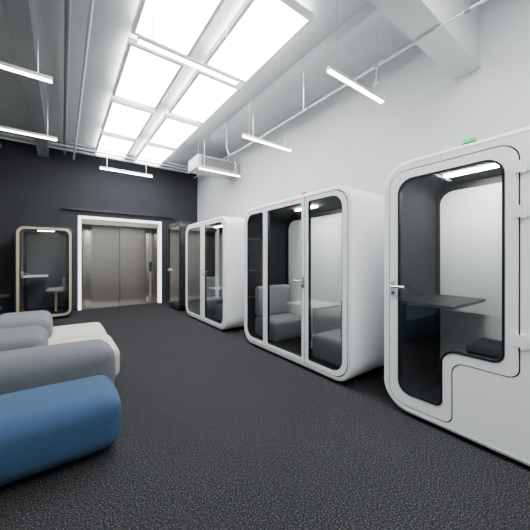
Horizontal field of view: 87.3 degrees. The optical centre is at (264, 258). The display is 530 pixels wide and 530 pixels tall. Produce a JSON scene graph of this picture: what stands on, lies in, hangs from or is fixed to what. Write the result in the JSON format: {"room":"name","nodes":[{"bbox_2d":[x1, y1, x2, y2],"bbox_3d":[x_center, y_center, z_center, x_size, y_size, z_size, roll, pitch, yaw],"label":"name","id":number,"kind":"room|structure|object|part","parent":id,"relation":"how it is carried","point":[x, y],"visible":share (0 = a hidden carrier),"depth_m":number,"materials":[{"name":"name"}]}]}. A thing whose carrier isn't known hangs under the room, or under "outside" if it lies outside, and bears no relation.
{"room":"common room","nodes":[
{"label":"common room","id":0,"kind":"room"},
{"bbox_2d":[0,138,78,313],"bbox_3d":[-6.780,-0.775,6.566,3.980,4.350,0.200,0,0,-36],"label":"wall","id":1,"kind":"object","parent":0,"point":[34,189],"visible":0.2,"depth_m":7.05,"materials":[{"name":"paint"}]},
{"bbox_2d":[79,153,159,222],"bbox_3d":[-4.300,-2.035,8.374,2.160,1.830,0.200,0,0,-36],"label":"wall","id":2,"kind":"structure","parent":0,"point":[99,189],"depth_m":8.21,"materials":[{"name":"paint"}]},
{"bbox_2d":[62,206,173,218],"bbox_3d":[-4.201,-1.370,8.264,2.950,0.100,0.085,0,0,-36],"label":"sliding door rail","id":3,"kind":"object","parent":2,"relation":"attached to","point":[67,207],"visible":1,"depth_m":8.10,"materials":[{"name":"black metal"}]},
{"bbox_2d":[160,168,196,301],"bbox_3d":[-2.918,-0.775,9.382,1.260,4.350,0.200,0,0,-36],"label":"wall","id":4,"kind":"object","parent":2,"relation":"attached to","point":[178,190],"visible":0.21,"depth_m":9.18,"materials":[{"name":"paint"}]},
{"bbox_2d":[0,0,410,170],"bbox_3d":[-1.687,-3.025,2.483,7.800,0.150,12.800,0,0,-36],"label":"ceiling","id":5,"kind":"structure","parent":0,"point":[112,20],"depth_m":4.26,"materials":[{"name":"paint"}]},
{"bbox_2d":[2,0,48,157],"bbox_3d":[-3.426,-2.800,4.036,0.220,0.300,7.840,0,0,-36],"label":"ceiling beam","id":6,"kind":"structure","parent":5,"relation":"attached to","point":[19,14],"depth_m":3.67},
{"bbox_2d":[0,0,52,82],"bbox_3d":[-2.881,-2.493,2.899,1.060,0.909,0.050,0,0,-36],"label":"linear pendant light","id":7,"kind":"object","parent":5,"relation":"hanging from","point":[3,65],"visible":1,"depth_m":3.09,"materials":[{"name":"white metal"}]},
{"bbox_2d":[0,65,51,82],"bbox_3d":[-2.881,-2.044,2.899,1.050,0.012,0.044,0,0,-36],"label":"diffuser","id":8,"kind":"object","parent":7,"relation":"attached to","point":[7,67],"depth_m":3.07,"materials":[{"name":"white plastic"}]},
{"bbox_2d":[0,85,56,140],"bbox_3d":[-4.008,-2.493,4.478,1.060,0.909,0.050,0,0,-36],"label":"linear pendant light","id":9,"kind":"object","parent":5,"relation":"hanging from","point":[4,128],"visible":1,"depth_m":4.59,"materials":[{"name":"white metal"}]},
{"bbox_2d":[0,128,56,140],"bbox_3d":[-4.008,-2.044,4.478,1.050,0.012,0.044,0,0,-36],"label":"diffuser","id":10,"kind":"object","parent":9,"relation":"attached to","point":[5,129],"depth_m":4.56,"materials":[{"name":"white plastic"}]},
{"bbox_2d":[94,131,135,159],"bbox_3d":[-3.808,-2.870,7.013,0.730,0.160,1.460,0,0,-36],"label":"panel light","id":11,"kind":"object","parent":5,"relation":"attached to","point":[106,141],"depth_m":6.80,"materials":[{"name":"white plastic"}]},
{"bbox_2d":[100,166,151,176],"bbox_3d":[-3.263,-2.493,6.593,1.124,0.909,0.050,0,0,-36],"label":"linear pendant light","id":12,"kind":"object","parent":5,"relation":"hanging from","point":[101,167],"visible":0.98,"depth_m":6.55,"materials":[{"name":"white metal"}]},
{"bbox_2d":[101,96,153,139],"bbox_3d":[-2.854,-2.870,5.704,0.730,0.160,1.460,0,0,-36],"label":"panel light","id":13,"kind":"object","parent":5,"relation":"attached to","point":[123,118],"depth_m":5.54,"materials":[{"name":"white plastic"}]},
{"bbox_2d":[112,36,183,108],"bbox_3d":[-1.893,-2.870,4.387,0.730,0.160,1.460,0,0,-36],"label":"panel light","id":14,"kind":"object","parent":5,"relation":"attached to","point":[145,75],"depth_m":4.24,"materials":[{"name":"white plastic"}]},
{"bbox_2d":[133,141,175,165],"bbox_3d":[-3.041,-2.870,7.573,0.730,0.160,1.460,0,0,-36],"label":"panel light","id":15,"kind":"object","parent":5,"relation":"attached to","point":[148,150],"depth_m":7.35,"materials":[{"name":"white plastic"}]},
{"bbox_2d":[147,112,200,148],"bbox_3d":[-2.086,-2.870,6.264,0.730,0.160,1.460,0,0,-36],"label":"panel light","id":16,"kind":"object","parent":5,"relation":"attached to","point":[172,131],"depth_m":6.10,"materials":[{"name":"white plastic"}]},
{"bbox_2d":[131,0,224,56],"bbox_3d":[-0.927,-2.870,3.062,0.730,0.160,1.460,0,0,-36],"label":"panel light","id":17,"kind":"object","parent":5,"relation":"attached to","point":[178,25],"depth_m":3.28,"materials":[{"name":"white plastic"}]},
{"bbox_2d":[137,0,237,84],"bbox_3d":[-0.760,-2.493,2.924,1.072,0.909,0.050,0,0,-36],"label":"linear pendant light","id":18,"kind":"object","parent":5,"relation":"hanging from","point":[141,40],"visible":1,"depth_m":2.87,"materials":[{"name":"white metal"}]},
{"bbox_2d":[138,39,237,84],"bbox_3d":[-0.760,-2.044,2.924,1.062,0.012,0.044,0,0,-36],"label":"diffuser","id":19,"kind":"object","parent":18,"relation":"attached to","point":[144,42],"depth_m":2.87,"materials":[{"name":"white plastic"}]},
{"bbox_2d":[168,69,240,123],"bbox_3d":[-1.126,-2.870,4.947,0.730,0.160,1.460,0,0,-36],"label":"panel light","id":20,"kind":"object","parent":5,"relation":"attached to","point":[204,93],"depth_m":4.82,"materials":[{"name":"white plastic"}]},
{"bbox_2d":[188,141,237,179],"bbox_3d":[-1.328,-2.583,7.218,1.120,0.727,0.670,0,0,-36],"label":"air conditioner unit","id":21,"kind":"object","parent":5,"relation":"attached to","point":[194,163],"visible":0.96,"depth_m":7.01,"materials":[{"name":"grey metal"}]},
{"bbox_2d":[199,130,239,176],"bbox_3d":[-1.056,-2.493,6.582,1.070,0.909,0.050,0,0,-36],"label":"linear pendant light","id":22,"kind":"object","parent":5,"relation":"hanging from","point":[200,167],"visible":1,"depth_m":6.44,"materials":[{"name":"white metal"}]},
{"bbox_2d":[199,168,239,176],"bbox_3d":[-1.056,-2.044,6.582,1.060,0.012,0.044,0,0,-36],"label":"diffuser","id":23,"kind":"object","parent":22,"relation":"attached to","point":[208,169],"depth_m":6.56,"materials":[{"name":"white"}]},
{"bbox_2d":[0,0,487,177],"bbox_3d":[-2.619,-2.445,3.838,7.290,1.010,8.912,0,0,-36],"label":"conduit pipes","id":24,"kind":"object","parent":5,"relation":"hanging from","point":[67,10],"visible":0.84,"depth_m":4.42,"materials":[{"name":"grey metal"}]},
{"bbox_2d":[203,0,312,83],"bbox_3d":[-0.159,-2.870,3.621,0.730,0.160,1.460,0,0,-36],"label":"panel light","id":25,"kind":"object","parent":5,"relation":"attached to","point":[259,30],"depth_m":3.48,"materials":[{"name":"white plastic"}]},
{"bbox_2d":[242,85,291,150],"bbox_3d":[0.058,-2.493,4.944,1.060,0.909,0.050,0,0,-36],"label":"linear pendant light","id":26,"kind":"object","parent":5,"relation":"hanging from","point":[244,135],"visible":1,"depth_m":4.88,"materials":[{"name":"white metal"}]},
{"bbox_2d":[242,136,290,150],"bbox_3d":[0.058,-2.044,4.944,1.050,0.012,0.044,0,0,-36],"label":"diffuser","id":27,"kind":"object","parent":26,"relation":"attached to","point":[253,138],"depth_m":4.91,"materials":[{"name":"white plastic"}]},
{"bbox_2d":[211,2,383,142],"bbox_3d":[0.158,-2.875,4.731,0.130,0.150,4.740,0,0,-36],"label":"ceiling beam","id":28,"kind":"structure","parent":5,"relation":"attached to","point":[369,13],"depth_m":4.02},
{"bbox_2d":[327,0,383,102],"bbox_3d":[1.111,-2.493,3.322,1.050,0.909,0.050,0,0,-36],"label":"linear pendant light","id":29,"kind":"object","parent":5,"relation":"hanging from","point":[331,70],"visible":1,"depth_m":3.24,"materials":[{"name":"white metal"}]},
{"bbox_2d":[327,69,383,102],"bbox_3d":[1.111,-2.044,3.322,1.040,0.012,0.044,0,0,-36],"label":"diffuser","id":30,"kind":"object","parent":29,"relation":"attached to","point":[334,72],"depth_m":3.27,"materials":[{"name":"white plastic"}]},
{"bbox_2d":[369,0,479,79],"bbox_3d":[-0.644,-2.550,1.053,7.400,0.800,0.260,0,0,-36],"label":"ceiling beam","id":31,"kind":"structure","parent":5,"relation":"attached to","point":[455,47],"depth_m":2.74,"materials":[{"name":"white paint"}]},
{"bbox_2d":[0,302,529,529],"bbox_3d":[-1.981,1.450,2.887,7.800,0.100,13.800,0,0,-36],"label":"floor","id":32,"kind":"structure","parent":0,"point":[221,430],"depth_m":1.96,"materials":[{"name":"carpet"}]},
{"bbox_2d":[0,294,8,297],"bbox_3d":[-4.884,1.028,4.916,0.540,0.745,0.540,0,0,-36],"label":"side table","id":33,"kind":"object","parent":32,"relation":"on","point":[1,295],"visible":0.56,"depth_m":4.99,"materials":[{"name":"black metal"}]},
{"bbox_2d":[15,225,72,318],"bbox_3d":[-5.286,0.320,6.714,1.050,2.160,1.041,0,0,-36],"label":"pod","id":34,"kind":"object","parent":32,"relation":"on","point":[43,254],"visible":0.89,"depth_m":6.95,"materials":[{"name":"black metal"}]},
{"bbox_3d":[-5.575,0.305,7.111,0.910,1.990,0.030,0,0,-36],"label":"frame","id":35,"kind":"part","parent":34,"relation":"part of","materials":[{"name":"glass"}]},
{"bbox_3d":[-5.575,0.305,7.111,0.770,1.850,0.001,0,0,-36],"label":"glass","id":36,"kind":"part","parent":34,"relation":"part of","materials":[{"name":"clear glass"}]},
{"bbox_3d":[-5.128,0.750,6.818,0.380,0.100,0.380,0,0,-36],"label":"stool seat","id":37,"kind":"part","parent":34,"relation":"part of","materials":[{"name":"fabric"}]},
{"bbox_3d":[-5.128,1.040,6.818,0.050,0.480,0.050,0,0,-36],"label":"stool post","id":38,"kind":"part","parent":34,"relation":"part of","materials":[{"name":"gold metal"}]},
{"bbox_2d":[0,310,119,394],"bbox_3d":[-2.537,1.060,3.127,1.560,0.680,2.240,0,0,-36],"label":"sofa","id":39,"kind":"object","parent":32,"relation":"on","point":[34,353],"visible":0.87,"depth_m":2.55,"materials":[{"name":"grey fabric"}]},
{"bbox_3d":[-2.708,1.150,3.799,0.920,0.380,0.870,0,0,-36],"label":"seat","id":40,"kind":"part","parent":39,"relation":"part of","materials":[{"name":"white fabric"}]},
{"bbox_3d":[-2.196,1.150,3.114,0.940,0.380,0.780,0,0,-36],"label":"seat","id":41,"kind":"part","parent":39,"relation":"part of","materials":[{"name":"white fabric"}]},
{"bbox_2d":[0,375,121,486],"bbox_3d":[-1.800,1.180,1.781,1.550,0.440,0.660,0,0,-36],"label":"ottoman","id":42,"kind":"object","parent":32,"relation":"on","point":[43,428],"visible":1,"depth_m":1.81,"materials":[{"name":"fabric"}]},
{"bbox_2d":[78,215,161,309],"bbox_3d":[-4.418,0.105,8.536,2.220,2.590,0.700,0,0,-36],"label":"elevator","id":43,"kind":"object","parent":32,"relation":"on","point":[120,260],"visible":0.98,"depth_m":8.65,"materials":[{"name":"white metal"}]},
{"bbox_3d":[-5.130,0.140,7.689,0.070,2.520,0.170,0,0,-36],"label":"frame","id":44,"kind":"part","parent":43,"relation":"part of","materials":[{"name":"white metal"}]},
{"bbox_3d":[-4.895,0.204,8.522,0.772,2.368,0.040,0,0,-36],"label":"door","id":45,"kind":"part","parent":43,"relation":"part of","materials":[{"name":"metal"}]},
{"bbox_3d":[-4.397,1.394,8.508,2.160,0.012,0.570,0,0,-36],"label":"sill","id":46,"kind":"part","parent":43,"relation":"part of","materials":[{"name":"metal"}]},
{"bbox_3d":[-4.409,-1.050,8.524,2.160,0.140,0.530,0,0,-36],"label":"head panel","id":47,"kind":"part","parent":43,"relation":"part of","materials":[{"name":"metal"}]},
{"bbox_3d":[-4.262,-1.155,8.322,2.220,0.070,0.170,0,0,-36],"label":"frame","id":48,"kind":"part","parent":43,"relation":"part of","materials":[{"name":"white metal"}]},
{"bbox_3d":[-4.258,0.204,8.986,0.772,2.368,0.040,0,0,-36],"label":"door","id":49,"kind":"part","parent":43,"relation":"part of","materials":[{"name":"metal"}]},
{"bbox_3d":[-3.393,0.140,8.955,0.070,2.520,0.170,0,0,-36],"label":"frame","id":50,"kind":"part","parent":43,"relation":"part of","materials":[{"name":"white metal"}]},
{"bbox_2d":[168,221,196,310],"bbox_3d":[-2.186,0.190,8.029,1.011,2.420,1.050,0,0,-36],"label":"pod","id":51,"kind":"object","parent":32,"relation":"on","point":[177,230],"visible":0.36,"depth_m":7.55,"materials":[{"name":"black metal"}]},
{"bbox_3d":[-2.533,0.175,7.776,0.030,2.209,0.889,0,0,-36],"label":"door frame","id":52,"kind":"part","parent":51,"relation":"part of","materials":[{"name":"black"}]},
{"bbox_3d":[-2.536,0.175,7.774,0.047,2.310,0.990,0,0,-36],"label":"door frame","id":53,"kind":"part","parent":51,"relation":"part of","materials":[{"name":"black metal"}]},
{"bbox_3d":[-2.537,0.175,7.773,0.001,2.160,0.840,0,0,-36],"label":"glass","id":54,"kind":"part","parent":51,"relation":"part of","materials":[{"name":"clear glass"}]},
{"bbox_2d":[186,216,244,330],"bbox_3d":[-1.018,0.263,6.300,0.961,2.275,2.140,0,0,-36],"label":"pod","id":55,"kind":"object","parent":32,"relation":"on","point":[215,246],"visible":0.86,"depth_m":6.06,"materials":[{"name":"white plastic"}]},
{"bbox_3d":[-1.658,0.270,6.483,0.001,1.956,0.766,0,0,-36],"label":"glass","id":56,"kind":"part","parent":55,"relation":"part of","materials":[{"name":"clear glass"}]},
{"bbox_3d":[-1.643,0.270,6.484,0.045,2.082,0.982,0,0,-36],"label":"door frame","id":57,"kind":"part","parent":55,"relation":"part of","materials":[{"name":"white plastic"}]},
{"bbox_3d":[-1.045,0.270,5.664,0.045,2.082,1.020,0,0,-36],"label":"door frame","id":58,"kind":"part","parent":55,"relation":"part of","materials":[{"name":"white plastic"}]},
{"bbox_3d":[-1.354,1.113,6.847,0.700,0.324,0.580,0,0,-36],"label":"bench seat","id":59,"kind":"part","parent":55,"relation":"part of","materials":[{"name":"fabric"}]},
{"bbox_3d":[-0.600,1.113,5.813,0.700,0.324,0.580,0,0,-36],"label":"bench seat","id":60,"kind":"part","parent":55,"relation":"part of","materials":[{"name":"fabric"}]},
{"bbox_3d":[-0.654,0.270,6.565,0.030,2.040,1.980,0,0,-36],"label":"frame","id":61,"kind":"part","parent":55,"relation":"part of","materials":[{"name":"metal"}]},
{"bbox_3d":[-0.654,0.270,6.565,0.001,1.900,1.840,0,0,-36],"label":"glass","id":62,"kind":"part","parent":55,"relation":"part of","materials":[{"name":"clear glass"}]},
{"bbox_2d":[244,185,383,381],"bbox_3d":[0.617,0.263,4.058,0.961,2.275,2.170,0,0,-36],"label":"pod","id":63,"kind":"object","parent":32,"relation":"on","point":[314,261],"visible":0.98,"depth_m":3.79,"materials":[{"name":"white plastic"}]},
{"bbox_3d":[-0.146,0.270,4.431,0.045,2.082,0.544,0,0,-36],"label":"door frame","id":64,"kind":"part","parent":63,"relation":"part of","materials":[{"name":"white plastic"}]},
{"bbox_3d":[0.272,1.113,4.617,0.700,0.324,0.580,0,0,-36],"label":"bench seat","id":65,"kind":"part","parent":63,"relation":"part of","materials":[{"name":"fabric"}]},
{"bbox_3d":[0.268,0.270,3.864,0.045,2.082,0.832,0,0,-36],"label":"door frame","id":66,"kind":"part","parent":63,"relation":"part of","materials":[{"name":"white plastic"}]},
{"bbox_3d":[0.711,0.975,4.108,0.050,0.590,0.050,0,0,-36],"label":"table leg","id":67,"kind":"part","parent":63,"relation":"part of","materials":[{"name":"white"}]},
{"bbox_3d":[0.981,0.270,4.323,0.030,2.040,2.010,0,0,-36],"label":"frame","id":68,"kind":"part","parent":63,"relation":"part of","materials":[{"name":"black metal"}]},
{"bbox_3d":[0.981,0.270,4.323,0.001,1.900,1.870,0,0,-36],"label":"glass","id":69,"kind":"part","parent":63,"relation":"part of","materials":[{"name":"clear glass"}]},
{"bbox_3d":[0.710,0.270,3.257,0.045,2.082,0.642,0,0,-36],"label":"door frame","id":70,"kind":"part","parent":63,"relation":"part of","materials":[{"name":"white plastic"}]},
{"bbox_3d":[1.044,1.113,3.558,0.700,0.324,0.580,0,0,-36],"label":"bench seat","id":71,"kind":"part","parent":63,"relation":"part of","materials":[{"name":"fabric"}]},
{"bbox_2d":[384,126,529,465],"bbox_3d":[2.092,0.237,2.120,1.061,2.325,2.000,0,0,-36],"label":"pod","id":72,"kind":"object","parent":32,"relation":"on","point":[457,219],"visible":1,"depth_m":2.54,"materials":[{"name":"white plastic"}]},
{"bbox_3d":[1.182,0.270,2.564,0.008,0.140,0.044,0,0,-36],"label":"handle plate","id":73,"kind":"part","parent":72,"relation":"part of","materials":[{"name":"silver metal"}]},
{"bbox_3d":[1.182,0.250,2.486,0.022,0.022,0.125,0,0,-36],"label":"handle lever","id":74,"kind":"part","parent":72,"relation":"part of","materials":[{"name":"silver metal"}]},
{"bbox_3d":[2.221,0.250,2.771,0.030,2.140,1.010,0,0,-36],"label":"frame","id":75,"kind":"part","parent":72,"relation":"part of","materials":[{"name":"black metal"}]},
{"bbox_2d":[463,137,476,143],"bbox_3d":[1.581,-0.910,2.143,0.050,0.030,0.080,0,0,-36],"label":"lamp","id":76,"kind":"object","parent":72,"relation":"on","point":[473,139],"depth_m":2.12,"materials":[{"name":"green"}]},
{"bbox_3d":[2.219,0.260,2.769,0.001,2.000,0.860,0,0,-36],"label":"glass","id":77,"kind":"part","parent":72,"relation":"part of","materials":[{"name":"clear glass"}]},
{"bbox_2d":[444,164,498,177],"bbox_3d":[1.840,-0.787,2.493,0.070,0.015,0.400,0,0,-36],"label":"lamp","id":78,"kind":"object","parent":72,"relation":"attached to","point":[485,166],"depth_m":2.47,"materials":[{"name":"white plastic"}]},
{"bbox_3d":[1.976,0.770,2.332,0.400,0.100,0.400,0,0,-36],"label":"stool seat","id":79,"kind":"part","parent":72,"relation":"part of","materials":[{"name":"fabric"}]},
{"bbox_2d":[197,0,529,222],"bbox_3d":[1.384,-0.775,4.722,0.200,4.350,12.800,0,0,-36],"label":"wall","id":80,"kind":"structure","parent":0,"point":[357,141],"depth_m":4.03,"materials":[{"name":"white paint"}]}
]}

